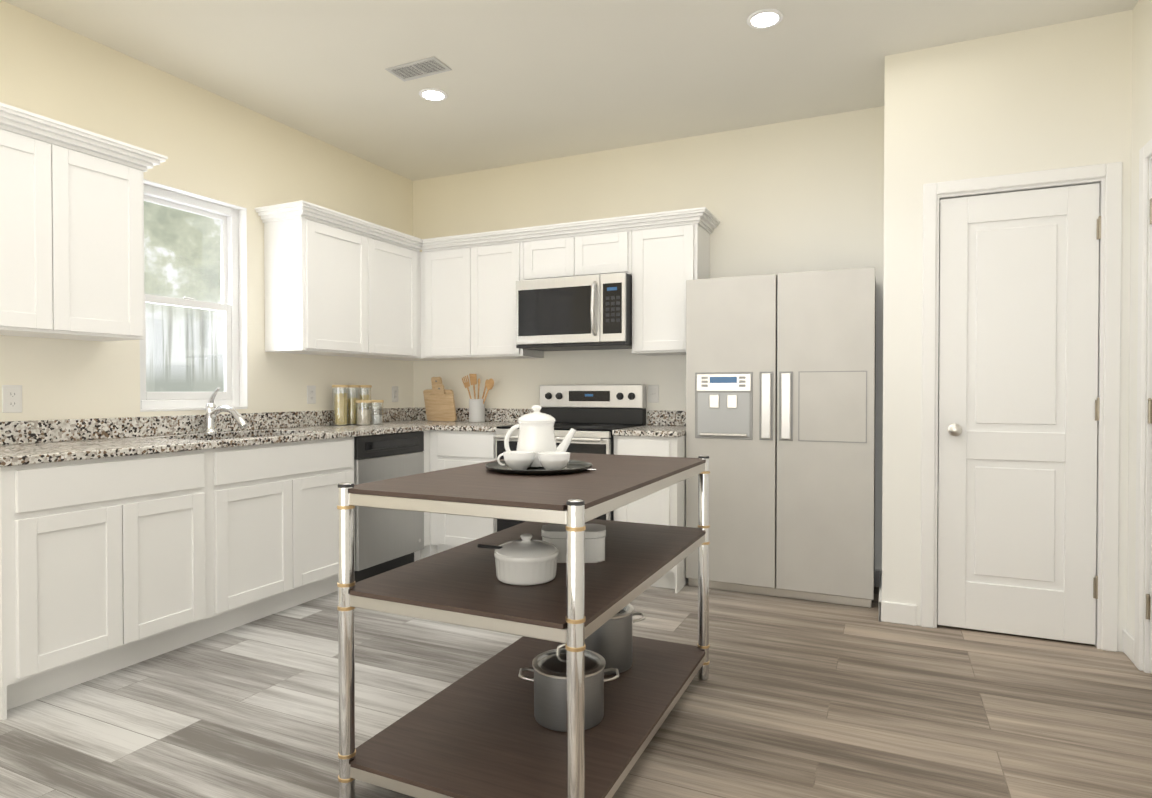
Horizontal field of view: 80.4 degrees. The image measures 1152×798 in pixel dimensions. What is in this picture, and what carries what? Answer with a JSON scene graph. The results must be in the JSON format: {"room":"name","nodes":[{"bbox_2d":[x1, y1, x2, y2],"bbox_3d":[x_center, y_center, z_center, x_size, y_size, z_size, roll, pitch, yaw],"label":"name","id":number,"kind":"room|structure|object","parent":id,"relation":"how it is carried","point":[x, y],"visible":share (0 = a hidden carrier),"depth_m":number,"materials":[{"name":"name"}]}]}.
{"room":"kitchen","nodes":[
{"label":"kitchen","id":0,"kind":"room"},
{"bbox_2d":[0,0,413,421],"bbox_3d":[-2.995,-0.268,1.675,0.140,2.743,8.280,0,1,25],"label":"wall","id":1,"kind":"structure","parent":0,"point":[208,144],"depth_m":3.56,"materials":[{"name":"paint"}]},
{"bbox_2d":[2,385,21,412],"bbox_3d":[-2.366,0.000,2.864,0.008,0.116,0.072,0,1,25],"label":"electrical outlet","id":2,"kind":"object","parent":1,"relation":"attached to","point":[11,398],"visible":1,"depth_m":2.86,"materials":[{"name":"white plastic"}]},
{"bbox_2d":[0,102,167,340],"bbox_3d":[-2.190,-0.680,2.798,0.374,0.830,0.822,0,1,25],"label":"upper cabinet","id":3,"kind":"object","parent":1,"relation":"attached to","point":[71,232],"visible":1,"depth_m":2.77,"materials":[{"name":"white wood"}]},
{"bbox_2d":[140,179,247,411],"bbox_3d":[-2.075,-0.515,3.659,0.129,1.148,0.619,0,1,25],"label":"window","id":4,"kind":"structure","parent":1,"relation":"in","point":[232,306],"depth_m":3.82,"materials":[{"name":"white plastic"}]},
{"bbox_2d":[307,386,315,403],"bbox_3d":[-1.684,-0.028,4.344,0.008,0.116,0.072,0,1,25],"label":"electrical outlet","id":5,"kind":"object","parent":1,"relation":"attached to","point":[311,394],"visible":1,"depth_m":4.34,"materials":[{"name":"white plastic"}]},
{"bbox_2d":[261,208,378,357],"bbox_3d":[-1.562,-0.676,4.209,0.332,0.790,0.580,0,1,25],"label":"upper cabinet","id":6,"kind":"object","parent":1,"relation":"attached to","point":[340,284],"depth_m":4.01,"materials":[{"name":"white wood"}]},
{"bbox_2d":[359,232,422,359],"bbox_3d":[-1.368,-0.681,4.631,0.332,0.790,0.590,0,1,25],"label":"upper cabinet","id":7,"kind":"object","parent":1,"relation":"attached to","point":[400,260],"depth_m":4.65,"materials":[{"name":"white wood"}]},
{"bbox_2d":[392,386,397,401],"bbox_3d":[-1.345,-0.036,5.080,0.008,0.116,0.072,0,1,25],"label":"electrical outlet","id":8,"kind":"object","parent":1,"relation":"attached to","point":[394,393],"visible":1,"depth_m":5.07,"materials":[{"name":"white plastic"}]},
{"bbox_2d":[3,0,1138,180],"bbox_3d":[-0.988,-1.658,0.734,4.560,0.060,8.280,0,1,25],"label":"ceiling","id":9,"kind":"structure","parent":0,"point":[524,81],"depth_m":3.32,"materials":[{"name":"paint"}]},
{"bbox_2d":[385,57,451,81],"bbox_3d":[-0.792,-1.656,3.429,0.300,0.006,0.150,0,1,25],"label":"ceiling vent","id":10,"kind":"object","parent":9,"relation":"in","point":[419,69],"visible":1,"depth_m":3.42,"materials":[{"name":"silver metal"}]},
{"bbox_2d":[419,88,446,100],"bbox_3d":[-0.779,-1.659,3.721,0.154,0.008,0.154,0,1,25],"label":"recessed light","id":11,"kind":"object","parent":9,"relation":"in","point":[431,94],"visible":1,"depth_m":3.71,"materials":[{"name":"white"}]},
{"bbox_2d":[747,9,782,28],"bbox_3d":[0.820,-1.650,2.962,0.154,0.008,0.154,0,1,25],"label":"recessed light","id":12,"kind":"object","parent":9,"relation":"in","point":[763,18],"visible":1,"depth_m":2.95,"materials":[{"name":"white"}]},
{"bbox_2d":[0,583,1151,797],"bbox_3d":[-0.988,1.144,0.767,4.560,0.060,8.280,0,1,25],"label":"floor","id":13,"kind":"structure","parent":0,"point":[793,698],"depth_m":2.39,"materials":[{"name":"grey wood"}]},
{"bbox_2d":[0,448,223,719],"bbox_3d":[-2.051,0.657,2.812,0.624,0.868,0.812,0,1,25],"label":"base cabinet","id":14,"kind":"object","parent":13,"relation":"on","point":[109,565],"depth_m":2.62,"materials":[{"name":"white wood"}]},
{"bbox_2d":[217,435,354,631],"bbox_3d":[-1.714,0.648,3.542,0.624,0.868,0.947,0,1,25],"label":"base cabinet","id":15,"kind":"object","parent":13,"relation":"on","point":[281,499],"depth_m":3.38,"materials":[{"name":"white wood"}]},
{"bbox_2d":[354,431,423,582],"bbox_3d":[-1.381,0.641,4.245,0.630,0.864,0.602,0,1,25],"label":"dishwasher","id":16,"kind":"object","parent":13,"relation":"on","point":[386,540],"visible":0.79,"depth_m":4.07,"materials":[{"name":"grey metal"}]},
{"bbox_2d":[414,430,429,561],"bbox_3d":[-1.390,0.640,4.247,0.624,0.868,0.777,0,1,25],"label":"base cabinet","id":17,"kind":"object","parent":13,"relation":"on","point":[417,556],"depth_m":4.45,"materials":[{"name":"white wood"}]},
{"bbox_2d":[0,407,435,466],"bbox_3d":[-1.585,0.147,3.778,0.660,0.128,3.003,0,1,25],"label":"countertop","id":18,"kind":"structure","parent":17,"relation":"on","point":[34,442],"depth_m":3.26,"materials":[{"name":"multicoloured stone"}]},
{"bbox_2d":[204,387,247,432],"bbox_3d":[-1.829,0.058,3.564,0.298,0.243,0.068,0,1,25],"label":"faucet","id":19,"kind":"object","parent":18,"relation":"on","point":[212,411],"visible":1,"depth_m":3.59,"materials":[{"name":"silver metal"}]},
{"bbox_2d":[332,385,347,425],"bbox_3d":[-1.533,0.039,4.435,0.102,0.262,0.102,0,1,25],"label":"canister","id":20,"kind":"object","parent":18,"relation":"on","point":[340,404],"visible":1,"depth_m":4.41,"materials":[{"name":"clear glass"}]},
{"bbox_2d":[344,385,359,424],"bbox_3d":[-1.487,0.038,4.535,0.102,0.262,0.102,0,1,25],"label":"canister","id":21,"kind":"object","parent":18,"relation":"on","point":[351,410],"visible":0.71,"depth_m":4.50,"materials":[{"name":"clear glass"}]},
{"bbox_2d":[356,385,371,411],"bbox_3d":[-1.441,0.037,4.635,0.102,0.262,0.102,0,1,25],"label":"canister","id":22,"kind":"object","parent":18,"relation":"on","point":[364,397],"visible":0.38,"depth_m":4.61,"materials":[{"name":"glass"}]},
{"bbox_2d":[356,400,371,424],"bbox_3d":[-1.388,0.089,4.462,0.102,0.162,0.102,0,1,25],"label":"canister","id":23,"kind":"object","parent":18,"relation":"on","point":[363,415],"visible":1,"depth_m":4.42,"materials":[{"name":"clear glass"}]},
{"bbox_2d":[369,400,383,424],"bbox_3d":[-1.340,0.088,4.567,0.102,0.162,0.102,0,1,25],"label":"canister","id":24,"kind":"object","parent":18,"relation":"on","point":[377,419],"visible":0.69,"depth_m":4.53,"materials":[{"name":"clear glass"}]},
{"bbox_2d":[423,377,456,420],"bbox_3d":[-1.008,0.000,5.022,0.260,0.325,0.083,0,1,25],"label":"cutting board","id":25,"kind":"object","parent":18,"relation":"on","point":[434,382],"visible":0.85,"depth_m":5.03,"materials":[{"name":"brown wood"}]},
{"bbox_2d":[436,408,539,431],"bbox_3d":[-0.576,0.137,4.614,0.473,0.128,0.639,0,1,25],"label":"countertop","id":26,"kind":"structure","parent":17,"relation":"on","point":[494,417],"depth_m":4.85,"materials":[{"name":"multicoloured stone"}]},
{"bbox_2d":[428,384,455,420],"bbox_3d":[-0.982,0.028,4.984,0.215,0.272,0.072,0,1,25],"label":"cutting board","id":27,"kind":"object","parent":26,"relation":"on","point":[442,405],"visible":0.96,"depth_m":4.97,"materials":[{"name":"brown wood"}]},
{"bbox_2d":[462,374,493,421],"bbox_3d":[-0.714,-0.009,4.905,0.302,0.347,0.116,0,1,25],"label":"utensil crock","id":28,"kind":"object","parent":26,"relation":"on","point":[477,410],"visible":1,"depth_m":4.86,"materials":[{"name":"white"}]},
{"bbox_2d":[420,430,491,558],"bbox_3d":[-1.070,0.633,4.864,0.690,0.868,0.606,0,1,25],"label":"base cabinet","id":29,"kind":"object","parent":13,"relation":"on","point":[453,449],"depth_m":4.38,"materials":[{"name":"white wood"}]},
{"bbox_2d":[337,453,709,797],"bbox_3d":[-0.065,0.660,2.262,0.737,0.874,1.238,0,1,25],"label":"island cart","id":30,"kind":"object","parent":13,"relation":"on","point":[479,731],"visible":0.79,"depth_m":1.90,"materials":[{"name":"brown wood"}]},
{"bbox_2d":[477,534,558,585],"bbox_3d":[-0.150,0.451,1.958,0.196,0.126,0.196,0,1,25],"label":"saucepan","id":31,"kind":"object","parent":30,"relation":"on","point":[526,560],"visible":1,"depth_m":1.89,"materials":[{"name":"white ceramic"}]},
{"bbox_2d":[485,460,596,474],"bbox_3d":[-0.110,0.227,2.278,0.391,0.017,0.360,0,1,25],"label":"serving tray","id":32,"kind":"object","parent":30,"relation":"on","point":[573,466],"visible":0.65,"depth_m":2.18,"materials":[{"name":"grey metal"}]},
{"bbox_2d":[497,451,534,469],"bbox_3d":[-0.191,0.201,2.218,0.118,0.057,0.105,0,1,25],"label":"tea cup","id":33,"kind":"object","parent":32,"relation":"on","point":[518,460],"visible":0.96,"depth_m":2.18,"materials":[{"name":"white ceramic"}]},
{"bbox_2d":[504,405,575,467],"bbox_3d":[-0.124,0.124,2.328,0.228,0.208,0.144,0,1,25],"label":"teapot","id":34,"kind":"object","parent":32,"relation":"on","point":[536,435],"visible":0.75,"depth_m":2.28,"materials":[{"name":"white ceramic"}]},
{"bbox_2d":[538,451,569,469],"bbox_3d":[-0.070,0.202,2.189,0.105,0.057,0.105,0,1,25],"label":"tea cup","id":35,"kind":"object","parent":32,"relation":"on","point":[554,460],"visible":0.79,"depth_m":2.15,"materials":[{"name":"white ceramic"}]},
{"bbox_2d":[518,643,618,731],"bbox_3d":[-0.022,0.866,2.108,0.301,0.227,0.226,0,1,25],"label":"stock pot","id":36,"kind":"object","parent":30,"relation":"on","point":[549,670],"visible":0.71,"depth_m":2.04,"materials":[{"name":"metal"}]},
{"bbox_2d":[541,524,605,562],"bbox_3d":[-0.007,0.454,2.195,0.205,0.116,0.130,0,1,1],"label":"casserole dish","id":37,"kind":"object","parent":30,"relation":"on","point":[555,534],"visible":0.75,"depth_m":2.13,"materials":[{"name":"white ceramic"}]},
{"bbox_2d":[585,604,644,674],"bbox_3d":[0.102,0.842,2.507,0.286,0.267,0.220,0,1,25],"label":"stock pot","id":38,"kind":"object","parent":30,"relation":"on","point":[609,641],"visible":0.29,"depth_m":2.41,"materials":[{"name":"metal"}]},
{"bbox_2d":[494,384,645,531],"bbox_3d":[-0.030,0.490,4.317,0.754,1.166,0.713,0,1,25],"label":"range","id":39,"kind":"object","parent":13,"relation":"on","point":[593,416],"visible":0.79,"depth_m":4.46,"materials":[{"name":"grey metal"}]},
{"bbox_2d":[686,267,875,607],"bbox_3d":[1.166,0.199,3.890,0.990,1.757,0.463,0,1,25],"label":"refrigerator","id":40,"kind":"object","parent":13,"relation":"on","point":[780,394],"visible":1,"depth_m":3.67,"materials":[{"name":"grey metal"}]},
{"bbox_2d":[413,106,883,570],"bbox_3d":[0.779,-0.300,4.417,4.420,2.743,0.140,0,1,25],"label":"wall","id":41,"kind":"structure","parent":0,"point":[802,195],"depth_m":4.32,"materials":[{"name":"paint"}]},
{"bbox_2d":[423,240,478,359],"bbox_3d":[-0.826,-0.684,4.895,0.491,0.790,0.321,0,1,25],"label":"upper cabinet","id":42,"kind":"object","parent":41,"relation":"attached to","point":[450,268],"depth_m":4.75,"materials":[{"name":"white wood"}]},
{"bbox_2d":[479,232,543,359],"bbox_3d":[-0.502,-0.683,4.746,0.462,0.790,0.321,0,1,25],"label":"upper cabinet","id":43,"kind":"object","parent":41,"relation":"attached to","point":[500,257],"depth_m":4.58,"materials":[{"name":"white wood"}]},
{"bbox_2d":[523,228,582,279],"bbox_3d":[-0.090,-0.925,4.553,0.441,0.300,0.321,0,1,25],"label":"upper cabinet","id":44,"kind":"object","parent":41,"relation":"attached to","point":[556,253],"depth_m":4.40,"materials":[{"name":"white wood"}]},
{"bbox_2d":[516,272,631,350],"bbox_3d":[0.025,-0.549,4.426,0.756,0.436,0.462,0,1,25],"label":"microwave","id":45,"kind":"object","parent":44,"relation":"attached to","point":[585,312],"visible":1,"depth_m":4.25,"materials":[{"name":"silver metal"}]},
{"bbox_2d":[583,220,630,275],"bbox_3d":[0.201,-0.924,4.419,0.441,0.300,0.321,0,1,25],"label":"upper cabinet","id":46,"kind":"object","parent":41,"relation":"attached to","point":[606,247],"depth_m":4.25,"materials":[{"name":"white wood"}]},
{"bbox_2d":[648,385,658,402],"bbox_3d":[0.507,-0.034,4.463,0.072,0.116,0.008,0,1,25],"label":"electrical outlet","id":47,"kind":"object","parent":41,"relation":"attached to","point":[653,393],"visible":1,"depth_m":4.46,"materials":[{"name":"white plastic"}]},
{"bbox_2d":[631,212,710,355],"bbox_3d":[0.590,-0.677,4.243,0.411,0.790,0.321,0,1,25],"label":"upper cabinet","id":48,"kind":"object","parent":41,"relation":"attached to","point":[667,252],"depth_m":4.11,"materials":[{"name":"white wood"}]},
{"bbox_2d":[874,569,877,586],"bbox_3d":[1.308,1.025,4.101,0.980,0.100,0.020,0,1,25],"label":"baseboard","id":49,"kind":"structure","parent":41,"relation":"attached to","point":[875,582],"depth_m":3.91,"materials":[{"name":"white"}]},
{"bbox_2d":[612,410,685,436],"bbox_3d":[0.512,0.143,4.115,0.380,0.128,0.635,0,1,25],"label":"countertop","id":50,"kind":"structure","parent":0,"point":[659,423],"depth_m":4.17,"materials":[{"name":"multicoloured stone"}]},
{"bbox_2d":[882,52,907,602],"bbox_3d":[1.671,-0.290,3.581,0.100,2.743,0.632,0,1,25],"label":"wall","id":51,"kind":"structure","parent":0,"point":[894,326],"depth_m":3.29,"materials":[{"name":"paint"}]},
{"bbox_2d":[876,569,884,621],"bbox_3d":[1.610,1.031,3.606,0.018,0.100,0.626,0,1,25],"label":"baseboard","id":52,"kind":"structure","parent":51,"relation":"attached to","point":[879,573],"depth_m":3.40,"materials":[{"name":"white wood"}]},
{"bbox_2d":[905,10,1132,651],"bbox_3d":[2.002,-0.285,3.152,0.860,2.743,0.130,0,1,25],"label":"wall","id":53,"kind":"structure","parent":0,"point":[1054,96],"depth_m":3.08,"materials":[{"name":"paint"}]},
{"bbox_2d":[937,183,1100,644],"bbox_3d":[1.994,0.068,3.084,0.623,2.015,0.103,0,1,25],"label":"pantry door","id":54,"kind":"structure","parent":53,"relation":"in","point":[1019,409],"depth_m":3.10,"materials":[{"name":"white wood"}]},
{"bbox_2d":[920,162,1122,651],"bbox_3d":[2.009,0.036,3.128,0.758,2.102,0.116,0,1,25],"label":"door frame","id":55,"kind":"structure","parent":53,"relation":"attached to","point":[1108,422],"depth_m":2.97,"materials":[{"name":"white wood"}]},
{"bbox_2d":[1127,0,1151,670],"bbox_3d":[1.004,-0.245,-0.244,0.170,2.743,8.140,0,1,25],"label":"wall","id":56,"kind":"structure","parent":0,"point":[1142,79],"depth_m":2.85,"materials":[{"name":"paint"}]},
{"bbox_2d":[1134,139,1151,673],"bbox_3d":[2.143,0.045,2.334,0.116,2.102,0.924,0,1,25],"label":"door frame","id":57,"kind":"structure","parent":56,"relation":"attached to","point":[1144,430],"depth_m":2.72,"materials":[{"name":"white wood"}]},
{"bbox_2d":[1146,198,1151,672],"bbox_3d":[2.103,0.076,2.360,0.103,2.015,0.784,0,1,25],"label":"hall door","id":58,"kind":"structure","parent":56,"relation":"in","point":[1148,606],"depth_m":2.70,"materials":[{"name":"white wood"}]},
{"label":"outside","id":59,"kind":"structure","parent":0,"visible":0},
{"bbox_2d":[144,201,223,391],"bbox_3d":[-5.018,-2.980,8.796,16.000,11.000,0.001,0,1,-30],"label":"window glass","id":60,"kind":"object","parent":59,"point":[190,342],"depth_m":8.79,"materials":[{"name":"clear glass"}]}
]}

